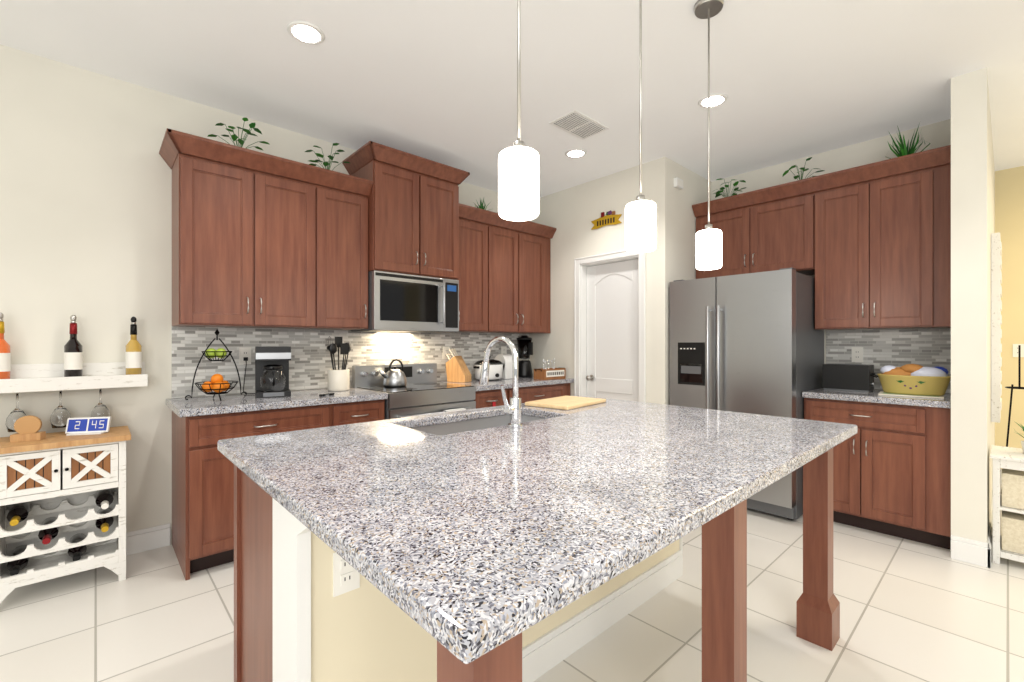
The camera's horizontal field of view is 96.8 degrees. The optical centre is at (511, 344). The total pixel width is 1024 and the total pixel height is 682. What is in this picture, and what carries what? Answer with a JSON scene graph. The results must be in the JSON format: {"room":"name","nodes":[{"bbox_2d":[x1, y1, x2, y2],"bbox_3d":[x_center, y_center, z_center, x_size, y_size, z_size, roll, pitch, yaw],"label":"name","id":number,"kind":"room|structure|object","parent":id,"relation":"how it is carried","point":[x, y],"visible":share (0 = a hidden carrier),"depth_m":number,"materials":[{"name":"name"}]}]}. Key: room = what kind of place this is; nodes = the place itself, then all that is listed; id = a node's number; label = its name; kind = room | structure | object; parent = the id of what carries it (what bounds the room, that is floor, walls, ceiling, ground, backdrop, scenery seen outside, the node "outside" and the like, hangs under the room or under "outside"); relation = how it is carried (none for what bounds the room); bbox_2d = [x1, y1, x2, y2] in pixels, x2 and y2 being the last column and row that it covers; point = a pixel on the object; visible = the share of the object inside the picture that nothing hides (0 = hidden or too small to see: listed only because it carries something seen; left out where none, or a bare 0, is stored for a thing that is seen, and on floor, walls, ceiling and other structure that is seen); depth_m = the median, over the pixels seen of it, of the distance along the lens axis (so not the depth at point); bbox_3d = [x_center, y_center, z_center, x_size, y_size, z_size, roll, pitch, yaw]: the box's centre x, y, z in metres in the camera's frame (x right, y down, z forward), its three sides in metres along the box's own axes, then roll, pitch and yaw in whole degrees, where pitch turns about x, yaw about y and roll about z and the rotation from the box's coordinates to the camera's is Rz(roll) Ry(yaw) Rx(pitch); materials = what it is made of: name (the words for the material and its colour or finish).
{"room":"kitchen","nodes":[
{"label":"kitchen","id":0,"kind":"room"},
{"bbox_2d":[0,44,528,543],"bbox_3d":[-2.441,-0.153,2.660,8.995,2.820,0.120,0,0,-42],"label":"wall","id":1,"kind":"structure","parent":0,"point":[84,204],"depth_m":2.63,"materials":[{"name":"paint"}]},
{"bbox_2d":[0,362,147,392],"bbox_3d":[-2.531,0.177,2.392,0.950,0.140,0.148,0,0,-42],"label":"shelf","id":2,"kind":"object","parent":1,"relation":"attached to","point":[35,377],"visible":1,"depth_m":2.47,"materials":[{"name":"white wood"}]},
{"bbox_2d":[0,312,10,378],"bbox_3d":[-2.613,0.009,2.319,0.074,0.344,0.076,0,0,-42],"label":"bottle","id":3,"kind":"object","parent":2,"relation":"on","point":[5,359],"visible":0.98,"depth_m":2.31,"materials":[{"name":"orange glass"}]},
{"bbox_2d":[6,393,26,431],"bbox_3d":[-2.569,0.348,2.359,0.082,0.205,0.082,0,0,-42],"label":"glass","id":4,"kind":"object","parent":2,"relation":"hanging from","point":[15,414],"visible":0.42,"depth_m":2.33,"materials":[{"name":"white"}]},
{"bbox_2d":[50,390,70,427],"bbox_3d":[-2.451,0.348,2.467,0.082,0.205,0.082,0,0,-42],"label":"glass","id":5,"kind":"object","parent":2,"relation":"hanging from","point":[60,415],"visible":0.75,"depth_m":2.44,"materials":[{"name":"white"}]},
{"bbox_2d":[64,315,82,376],"bbox_3d":[-2.414,0.009,2.501,0.074,0.344,0.076,0,0,-42],"label":"bottle","id":6,"kind":"object","parent":2,"relation":"on","point":[73,359],"visible":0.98,"depth_m":2.48,"materials":[{"name":"black glass"}]},
{"bbox_2d":[91,388,109,416],"bbox_3d":[-2.333,0.348,2.575,0.082,0.205,0.082,0,0,-42],"label":"glass","id":7,"kind":"object","parent":2,"relation":"hanging from","point":[100,409],"visible":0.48,"depth_m":2.56,"materials":[{"name":"white"}]},
{"bbox_2d":[125,316,141,374],"bbox_3d":[-2.226,0.009,2.674,0.074,0.344,0.076,0,0,-42],"label":"bottle","id":8,"kind":"object","parent":2,"relation":"on","point":[133,359],"visible":0.96,"depth_m":2.65,"materials":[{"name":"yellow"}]},
{"bbox_2d":[126,523,169,555],"bbox_3d":[-3.924,1.190,1.208,4.845,0.135,0.016,0,0,-42],"label":"baseboard","id":9,"kind":"structure","parent":1,"relation":"attached to","point":[146,539],"depth_m":2.77,"materials":[{"name":"white wood"}]},
{"bbox_2d":[167,136,326,328],"bbox_3d":[-1.715,-0.643,3.004,0.827,1.060,0.347,0,0,-42],"label":"upper cabinet","id":10,"kind":"object","parent":1,"relation":"attached to","point":[261,240],"depth_m":2.82,"materials":[{"name":"brown wood"}]},
{"bbox_2d":[207,118,269,150],"bbox_3d":[-1.700,-1.250,2.848,0.320,0.281,0.248,0,0,-42],"label":"plant","id":11,"kind":"object","parent":10,"relation":"on","point":[234,137],"visible":0.6,"depth_m":2.83,"materials":[{"name":"green plant"}]},
{"bbox_2d":[305,143,348,170],"bbox_3d":[-1.295,-1.258,3.214,0.326,0.298,0.249,0,0,-42],"label":"plant","id":12,"kind":"object","parent":10,"relation":"on","point":[325,163],"visible":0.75,"depth_m":3.21,"materials":[{"name":"green plant"}]},
{"bbox_2d":[327,172,367,329],"bbox_3d":[-1.341,-0.643,3.347,0.446,1.060,0.347,0,0,-42],"label":"upper cabinet","id":13,"kind":"object","parent":1,"relation":"attached to","point":[347,274],"depth_m":3.26,"materials":[{"name":"brown wood"}]},
{"bbox_2d":[172,326,528,397],"bbox_3d":[-0.976,0.108,3.914,3.146,0.462,0.009,0,0,-42],"label":"tile backsplash","id":14,"kind":"structure","parent":1,"relation":"attached to","point":[310,363],"depth_m":3.40,"materials":[{"name":"grey tile"}]},
{"bbox_2d":[239,348,250,364],"bbox_3d":[-1.831,0.082,3.118,0.072,0.116,0.009,0,0,-42],"label":"electrical outlet","id":15,"kind":"object","parent":14,"relation":"attached to","point":[244,352],"visible":1,"depth_m":3.11,"materials":[{"name":"white plastic"}]},
{"bbox_2d":[443,347,449,358],"bbox_3d":[-0.612,0.082,4.235,0.072,0.116,0.009,0,0,-42],"label":"electrical outlet","id":16,"kind":"object","parent":14,"relation":"attached to","point":[446,350],"visible":0.75,"depth_m":4.23,"materials":[{"name":"white plastic"}]},
{"bbox_2d":[501,346,506,353],"bbox_3d":[-0.083,0.082,4.720,0.072,0.116,0.009,0,0,-42],"label":"electrical outlet","id":17,"kind":"object","parent":14,"relation":"attached to","point":[503,349],"visible":0.81,"depth_m":4.72,"materials":[{"name":"white plastic"}]},
{"bbox_2d":[347,144,462,279],"bbox_3d":[-0.867,-0.983,3.726,0.761,0.880,0.427,0,0,-42],"label":"upper cabinet","id":18,"kind":"object","parent":1,"relation":"attached to","point":[415,212],"depth_m":3.52,"materials":[{"name":"brown wood"}]},
{"bbox_2d":[351,270,458,332],"bbox_3d":[-0.850,-0.320,3.708,0.758,0.437,0.476,0,0,-42],"label":"microwave","id":19,"kind":"object","parent":18,"relation":"attached to","point":[400,302],"visible":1,"depth_m":3.53,"materials":[{"name":"silver metal"}]},
{"bbox_2d":[459,208,494,332],"bbox_3d":[-0.449,-0.643,4.164,0.446,1.060,0.347,0,0,-42],"label":"upper cabinet","id":20,"kind":"object","parent":1,"relation":"attached to","point":[477,286],"depth_m":4.07,"materials":[{"name":"brown wood"}]},
{"bbox_2d":[475,216,554,333],"bbox_3d":[-0.040,-0.643,4.539,0.920,1.060,0.347,0,0,-42],"label":"upper cabinet","id":21,"kind":"object","parent":1,"relation":"attached to","point":[522,251],"depth_m":4.43,"materials":[{"name":"brown wood"}]},
{"bbox_2d":[473,198,490,209],"bbox_3d":[-0.286,-1.231,4.149,0.229,0.244,0.165,0,0,-42],"label":"plant","id":22,"kind":"object","parent":21,"relation":"on","point":[481,206],"visible":0.29,"depth_m":4.12,"materials":[{"name":"green plant"}]},
{"bbox_2d":[0,508,1023,681],"bbox_3d":[0.875,1.287,0.599,11.100,0.060,8.700,0,0,-42],"label":"floor","id":23,"kind":"structure","parent":0,"point":[912,611],"depth_m":2.04,"materials":[{"name":"tile"}]},
{"bbox_2d":[0,426,130,602],"bbox_3d":[-2.352,0.871,2.382,0.530,0.773,0.370,0,0,-42],"label":"wine cabinet","id":24,"kind":"object","parent":23,"relation":"on","point":[62,504],"visible":1,"depth_m":2.33,"materials":[{"name":"white wood"}]},
{"bbox_2d":[10,415,45,441],"bbox_3d":[-2.434,0.421,2.286,0.110,0.123,0.060,0,0,-28],"label":"coaster","id":25,"kind":"object","parent":24,"relation":"on","point":[27,428],"visible":1,"depth_m":2.27,"materials":[{"name":"brown wood"}]},
{"bbox_2d":[65,416,110,435],"bbox_3d":[-2.285,0.440,2.447,0.190,0.086,0.065,0,0,-14],"label":"desk clock","id":26,"kind":"object","parent":24,"relation":"on","point":[87,425],"visible":0.98,"depth_m":2.44,"materials":[{"name":"white"}]},
{"bbox_2d":[172,404,345,579],"bbox_3d":[-1.621,0.821,2.907,0.835,0.874,0.617,0,0,-42],"label":"base cabinet","id":27,"kind":"object","parent":23,"relation":"on","point":[202,502],"depth_m":2.51,"materials":[{"name":"brown wood"}]},
{"bbox_2d":[166,388,387,419],"bbox_3d":[-1.510,0.361,2.992,1.172,0.040,0.642,0,0,-42],"label":"countertop","id":28,"kind":"structure","parent":27,"relation":"on","point":[206,405],"depth_m":2.76,"materials":[{"name":"grey stone"}]},
{"bbox_2d":[185,329,246,400],"bbox_3d":[-1.810,0.123,2.790,0.326,0.434,0.234,0,0,-42],"label":"fruit basket","id":29,"kind":"object","parent":28,"relation":"on","point":[217,384],"visible":1,"depth_m":2.76,"materials":[{"name":"black metal"}]},
{"bbox_2d":[243,357,254,393],"bbox_3d":[-1.754,0.214,3.113,0.156,0.249,0.101,0,0,-42],"label":"power cord","id":30,"kind":"object","parent":28,"relation":"on","point":[245,359],"visible":0.69,"depth_m":3.09,"materials":[{"name":"black plastic"}]},
{"bbox_2d":[255,346,290,397],"bbox_3d":[-1.586,0.178,3.013,0.202,0.325,0.256,0,0,-30],"label":"coffee maker","id":31,"kind":"object","parent":28,"relation":"on","point":[271,371],"visible":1,"depth_m":2.95,"materials":[{"name":"black plastic"}]},
{"bbox_2d":[319,393,333,395],"bbox_3d":[-1.224,0.335,3.011,0.032,0.012,0.110,0,0,23],"label":"corkscrew","id":32,"kind":"object","parent":28,"relation":"on","point":[327,394],"visible":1,"depth_m":2.99,"materials":[{"name":"black metal"}]},
{"bbox_2d":[327,336,350,390],"bbox_3d":[-1.274,0.140,3.350,0.196,0.402,0.183,0,0,-42],"label":"utensil crock","id":33,"kind":"object","parent":28,"relation":"on","point":[338,379],"visible":1,"depth_m":3.29,"materials":[{"name":"beige ceramic"}]},
{"bbox_2d":[346,400,384,423],"bbox_3d":[-1.254,0.821,3.244,0.452,0.874,0.617,0,0,-42],"label":"base cabinet","id":34,"kind":"object","parent":23,"relation":"on","point":[369,410],"depth_m":3.07,"materials":[{"name":"brown wood"}]},
{"bbox_2d":[352,363,475,419],"bbox_3d":[-0.754,0.715,3.603,0.756,1.085,0.698,0,0,-42],"label":"range","id":35,"kind":"object","parent":23,"relation":"on","point":[423,391],"visible":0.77,"depth_m":3.52,"materials":[{"name":"silver metal"}]},
{"bbox_2d":[378,359,406,386],"bbox_3d":[-0.950,0.226,3.605,0.233,0.218,0.184,0,0,-42],"label":"kettle","id":36,"kind":"object","parent":35,"relation":"on","point":[394,377],"visible":1,"depth_m":3.56,"materials":[{"name":"silver metal"}]},
{"bbox_2d":[474,388,512,408],"bbox_3d":[-0.353,0.821,4.069,0.453,0.874,0.617,0,0,-42],"label":"base cabinet","id":37,"kind":"object","parent":23,"relation":"on","point":[483,399],"depth_m":3.82,"materials":[{"name":"brown wood"}]},
{"bbox_2d":[234,336,839,681],"bbox_3d":[0.185,0.611,1.808,2.004,1.292,1.484,0,0,-42],"label":"kitchen island","id":38,"kind":"object","parent":23,"relation":"on","point":[310,606],"visible":0.27,"depth_m":1.31,"materials":[{"name":"brown wood"}]},
{"bbox_2d":[217,396,856,663],"bbox_3d":[0.207,0.362,1.776,2.065,0.040,1.480,0,0,-42],"label":"island countertop","id":39,"kind":"structure","parent":38,"relation":"on","point":[467,547],"depth_m":1.06,"materials":[{"name":"stone"}]},
{"bbox_2d":[525,396,605,409],"bbox_3d":[0.311,0.331,2.591,0.280,0.020,0.420,0,0,39],"label":"cutting board","id":40,"kind":"object","parent":39,"relation":"on","point":[566,402],"visible":0.98,"depth_m":2.50,"materials":[{"name":"beige wood"}]},
{"bbox_2d":[519,384,570,402],"bbox_3d":[0.049,0.821,4.438,0.927,0.874,0.617,0,0,-42],"label":"base cabinet","id":41,"kind":"object","parent":23,"relation":"on","point":[544,391],"depth_m":4.26,"materials":[{"name":"brown wood"}]},
{"bbox_2d":[437,376,573,391],"bbox_3d":[-0.056,0.361,4.324,1.235,0.040,0.642,0,0,-42],"label":"countertop","id":42,"kind":"structure","parent":41,"relation":"on","point":[530,382],"depth_m":4.08,"materials":[{"name":"grey stone"}]},
{"bbox_2d":[446,348,470,382],"bbox_3d":[-0.487,0.191,4.120,0.215,0.300,0.110,0,0,28],"label":"knife block","id":43,"kind":"object","parent":42,"relation":"on","point":[457,369],"visible":1,"depth_m":4.08,"materials":[{"name":"brown wood"}]},
{"bbox_2d":[473,356,503,380],"bbox_3d":[-0.217,0.225,4.323,0.314,0.232,0.252,0,0,-42],"label":"toaster","id":44,"kind":"object","parent":42,"relation":"on","point":[496,369],"visible":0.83,"depth_m":4.23,"materials":[{"name":"silver"}]},
{"bbox_2d":[495,354,512,378],"bbox_3d":[-0.072,0.221,4.519,0.140,0.240,0.180,0,0,-42],"label":"can opener","id":45,"kind":"object","parent":42,"relation":"on","point":[506,360],"visible":0.6,"depth_m":4.44,"materials":[{"name":"white plastic"}]},
{"bbox_2d":[517,335,532,377],"bbox_3d":[0.138,0.126,4.690,0.170,0.430,0.200,0,0,-42],"label":"coffee maker","id":46,"kind":"object","parent":42,"relation":"on","point":[525,346],"visible":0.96,"depth_m":4.64,"materials":[{"name":"black plastic"}]},
{"bbox_2d":[534,358,565,379],"bbox_3d":[0.373,0.240,4.477,0.356,0.201,0.152,0,0,-42],"label":"caddy","id":47,"kind":"object","parent":42,"relation":"on","point":[543,373],"visible":1,"depth_m":4.41,"materials":[{"name":"brown wood"}]},
{"bbox_2d":[669,268,823,519],"bbox_3d":[1.893,0.362,3.708,0.888,1.790,0.902,0,0,-42],"label":"fridge","id":48,"kind":"object","parent":23,"relation":"on","point":[751,343],"visible":0.67,"depth_m":3.36,"materials":[{"name":"silver metal"}]},
{"bbox_2d":[802,387,950,549],"bbox_3d":[2.570,0.799,3.187,0.648,0.915,0.766,0,0,-42],"label":"base cabinet","id":49,"kind":"object","parent":23,"relation":"on","point":[892,467],"visible":0.88,"depth_m":2.92,"materials":[{"name":"brown wood"}]},
{"bbox_2d":[822,364,875,391],"bbox_3d":[2.493,0.245,3.356,0.170,0.192,0.300,0,0,-42],"label":"toaster","id":50,"kind":"object","parent":49,"relation":"on","point":[850,377],"visible":0.94,"depth_m":3.30,"materials":[{"name":"black plastic"}]},
{"bbox_2d":[878,391,943,398],"bbox_3d":[2.663,0.337,3.037,0.320,0.008,0.260,0,0,42],"label":"trivet","id":51,"kind":"object","parent":49,"relation":"on","point":[905,395],"visible":0.57,"depth_m":2.95,"materials":[{"name":"beige wood"}]},
{"bbox_2d":[870,364,950,395],"bbox_3d":[2.684,0.232,3.043,0.239,0.200,0.444,0,0,-42],"label":"basket","id":52,"kind":"object","parent":51,"relation":"on","point":[913,379],"visible":0.96,"depth_m":2.97,"materials":[{"name":"yellow ceramic"}]},
{"bbox_2d":[990,445,1023,563],"bbox_3d":[2.998,0.947,2.619,0.380,0.620,0.330,0,0,-42],"label":"stand","id":53,"kind":"object","parent":23,"relation":"on","point":[1008,501],"visible":1,"depth_m":2.59,"materials":[{"name":"wood"}]},
{"bbox_2d":[1005,345,1023,446],"bbox_3d":[3.204,0.632,2.869,0.249,1.251,0.209,0,0,-42],"label":"iron stand","id":54,"kind":"object","parent":53,"relation":"on","point":[1011,387],"visible":0.58,"depth_m":2.87,"materials":[{"name":"black metal"}]},
{"bbox_2d":[1013,420,1023,453],"bbox_3d":[2.998,0.510,2.611,0.294,0.252,0.160,0,0,-42],"label":"plant","id":55,"kind":"object","parent":53,"relation":"on","point":[1022,442],"visible":1,"depth_m":2.64,"materials":[{"name":"green plant"}]},
{"bbox_2d":[0,0,1023,197],"bbox_3d":[0.875,-1.603,0.599,11.100,0.080,8.700,0,0,-42],"label":"ceiling","id":56,"kind":"structure","parent":0,"point":[436,80],"depth_m":2.58,"materials":[{"name":"paint"}]},
{"bbox_2d":[287,20,324,44],"bbox_3d":[-1.033,-1.559,2.282,0.176,0.008,0.176,0,0,-42],"label":"recessed light","id":57,"kind":"object","parent":56,"relation":"in","point":[305,32],"visible":1,"depth_m":2.27,"materials":[{"name":"white"}]},
{"bbox_2d":[498,0,538,220],"bbox_3d":[0.019,-0.955,1.238,0.130,1.214,0.130,0,0,-42],"label":"pendant light","id":58,"kind":"object","parent":56,"relation":"hanging from","point":[518,180],"visible":1,"depth_m":1.20,"materials":[{"name":"white glass"}]},
{"bbox_2d":[565,149,586,157],"bbox_3d":[0.523,-1.559,3.721,0.176,0.008,0.176,0,0,-42],"label":"recessed light","id":59,"kind":"object","parent":56,"relation":"in","point":[575,153],"visible":1,"depth_m":3.72,"materials":[{"name":"white glass"}]},
{"bbox_2d":[549,110,608,139],"bbox_3d":[0.482,-1.557,3.249,0.380,0.010,0.240,0,0,-42],"label":"ceiling vent","id":60,"kind":"object","parent":56,"relation":"in","point":[578,124],"visible":1,"depth_m":3.23,"materials":[{"name":"white metal"}]},
{"bbox_2d":[625,0,655,252],"bbox_3d":[0.477,-0.955,1.685,0.130,1.214,0.130,0,0,-42],"label":"pendant light","id":61,"kind":"object","parent":56,"relation":"hanging from","point":[640,224],"visible":1,"depth_m":1.65,"materials":[{"name":"white glass"}]},
{"bbox_2d":[694,0,723,269],"bbox_3d":[0.905,-0.955,2.091,0.130,1.214,0.130,0,0,-42],"label":"pendant light","id":62,"kind":"object","parent":56,"relation":"hanging from","point":[709,247],"visible":1,"depth_m":2.06,"materials":[{"name":"white glass"}]},
{"bbox_2d":[698,93,727,107],"bbox_3d":[1.288,-1.559,2.916,0.176,0.008,0.176,0,0,-42],"label":"recessed light","id":63,"kind":"object","parent":56,"relation":"in","point":[717,99],"visible":0.94,"depth_m":2.91,"materials":[{"name":"white"}]},
{"bbox_2d":[529,157,671,404],"bbox_3d":[0.774,-0.153,4.425,0.120,2.820,1.620,0,0,-42],"label":"wall","id":64,"kind":"structure","parent":0,"point":[570,214],"depth_m":4.23,"materials":[{"name":"paint"}]},
{"bbox_2d":[591,210,621,229],"bbox_3d":[0.869,-1.159,4.214,0.022,0.140,0.340,0,0,-42],"label":"sign","id":65,"kind":"object","parent":64,"relation":"attached to","point":[606,220],"visible":1,"depth_m":4.20,"materials":[{"name":"yellow wood"}]},
{"bbox_2d":[574,250,645,401],"bbox_3d":[0.928,0.208,4.241,0.142,2.097,0.780,0,0,-42],"label":"door","id":66,"kind":"structure","parent":64,"relation":"attached to","point":[610,325],"depth_m":4.28,"materials":[{"name":"white wood"}]},
{"bbox_2d":[672,161,710,281],"bbox_3d":[1.647,-0.153,4.208,0.875,2.820,0.120,0,0,-42],"label":"wall","id":67,"kind":"structure","parent":0,"point":[694,191],"depth_m":4.03,"materials":[{"name":"paint"}]},
{"bbox_2d":[674,177,682,189],"bbox_3d":[1.432,-1.381,3.906,0.110,0.075,0.033,0,0,-42],"label":"box","id":68,"kind":"object","parent":67,"relation":"attached to","point":[678,183],"visible":1,"depth_m":3.88,"materials":[{"name":"white plastic"}]},
{"bbox_2d":[711,119,950,363],"bbox_3d":[2.541,-0.153,3.791,0.120,2.820,1.703,0,0,-42],"label":"wall","id":69,"kind":"structure","parent":0,"point":[936,135],"depth_m":3.63,"materials":[{"name":"paint"}]},
{"bbox_2d":[692,181,815,278],"bbox_3d":[2.109,-0.903,3.913,0.347,0.660,0.929,0,0,-42],"label":"upper cabinet","id":70,"kind":"object","parent":69,"relation":"attached to","point":[773,229],"depth_m":3.70,"materials":[{"name":"brown wood"}]},
{"bbox_2d":[714,178,745,197],"bbox_3d":[1.902,-1.317,3.994,0.343,0.295,0.267,0,0,-42],"label":"plant","id":71,"kind":"object","parent":70,"relation":"on","point":[718,192],"visible":0.65,"depth_m":3.98,"materials":[{"name":"green plant"}]},
{"bbox_2d":[801,149,950,329],"bbox_3d":[2.660,-0.673,3.312,0.347,1.120,0.831,0,0,-42],"label":"upper cabinet","id":72,"kind":"object","parent":69,"relation":"attached to","point":[868,246],"depth_m":3.14,"materials":[{"name":"brown wood"}]},
{"bbox_2d":[783,157,824,179],"bbox_3d":[2.281,-1.298,3.569,0.261,0.258,0.266,0,0,-42],"label":"plant","id":73,"kind":"object","parent":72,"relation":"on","point":[803,169],"visible":0.52,"depth_m":3.59,"materials":[{"name":"green plant"}]},
{"bbox_2d":[885,123,929,158],"bbox_3d":[2.707,-1.341,3.107,0.320,0.343,0.237,0,0,-42],"label":"plant","id":74,"kind":"object","parent":72,"relation":"on","point":[902,149],"visible":0.48,"depth_m":3.10,"materials":[{"name":"green plant"}]},
{"bbox_2d":[826,328,950,392],"bbox_3d":[2.808,0.108,3.405,0.009,0.462,0.766,0,0,-42],"label":"tile backsplash","id":75,"kind":"structure","parent":69,"relation":"attached to","point":[927,347],"depth_m":3.38,"materials":[{"name":"grey tile"}]},
{"bbox_2d":[852,347,862,361],"bbox_3d":[2.682,0.082,3.529,0.009,0.116,0.072,0,0,-42],"label":"electrical outlet","id":76,"kind":"object","parent":75,"relation":"attached to","point":[857,354],"visible":1,"depth_m":3.52,"materials":[{"name":"white plastic"}]},
{"bbox_2d":[951,67,994,542],"bbox_3d":[3.476,-0.153,3.393,2.290,2.820,0.147,0,0,-42],"label":"wall","id":77,"kind":"structure","parent":0,"point":[972,230],"depth_m":2.63,"materials":[{"name":"paint"}]},
{"bbox_2d":[984,500,991,567],"bbox_3d":[3.515,1.190,3.317,2.276,0.135,0.019,0,0,-42],"label":"baseboard","id":78,"kind":"structure","parent":77,"relation":"attached to","point":[987,546],"depth_m":2.56,"materials":[{"name":"white"}]},
{"bbox_2d":[991,232,1001,422],"bbox_3d":[3.466,-0.113,3.249,0.400,1.300,0.048,0,0,-42],"label":"shutter","id":79,"kind":"object","parent":77,"relation":"attached to","point":[996,323],"visible":1,"depth_m":3.12,"materials":[{"name":"beige wood"}]},
{"bbox_2d":[995,166,1023,468],"bbox_3d":[5.961,-0.153,2.465,0.120,2.820,4.580,0,0,-42],"label":"wall","id":80,"kind":"structure","parent":0,"point":[1009,205],"depth_m":4.04,"materials":[{"name":"paint"}]},
{"bbox_2d":[1013,344,1023,356],"bbox_3d":[4.464,0.057,4.002,0.009,0.116,0.072,0,0,-42],"label":"light switch","id":81,"kind":"object","parent":80,"relation":"attached to","point":[1015,350],"visible":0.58,"depth_m":4.01,"materials":[{"name":"white plastic"}]}
]}

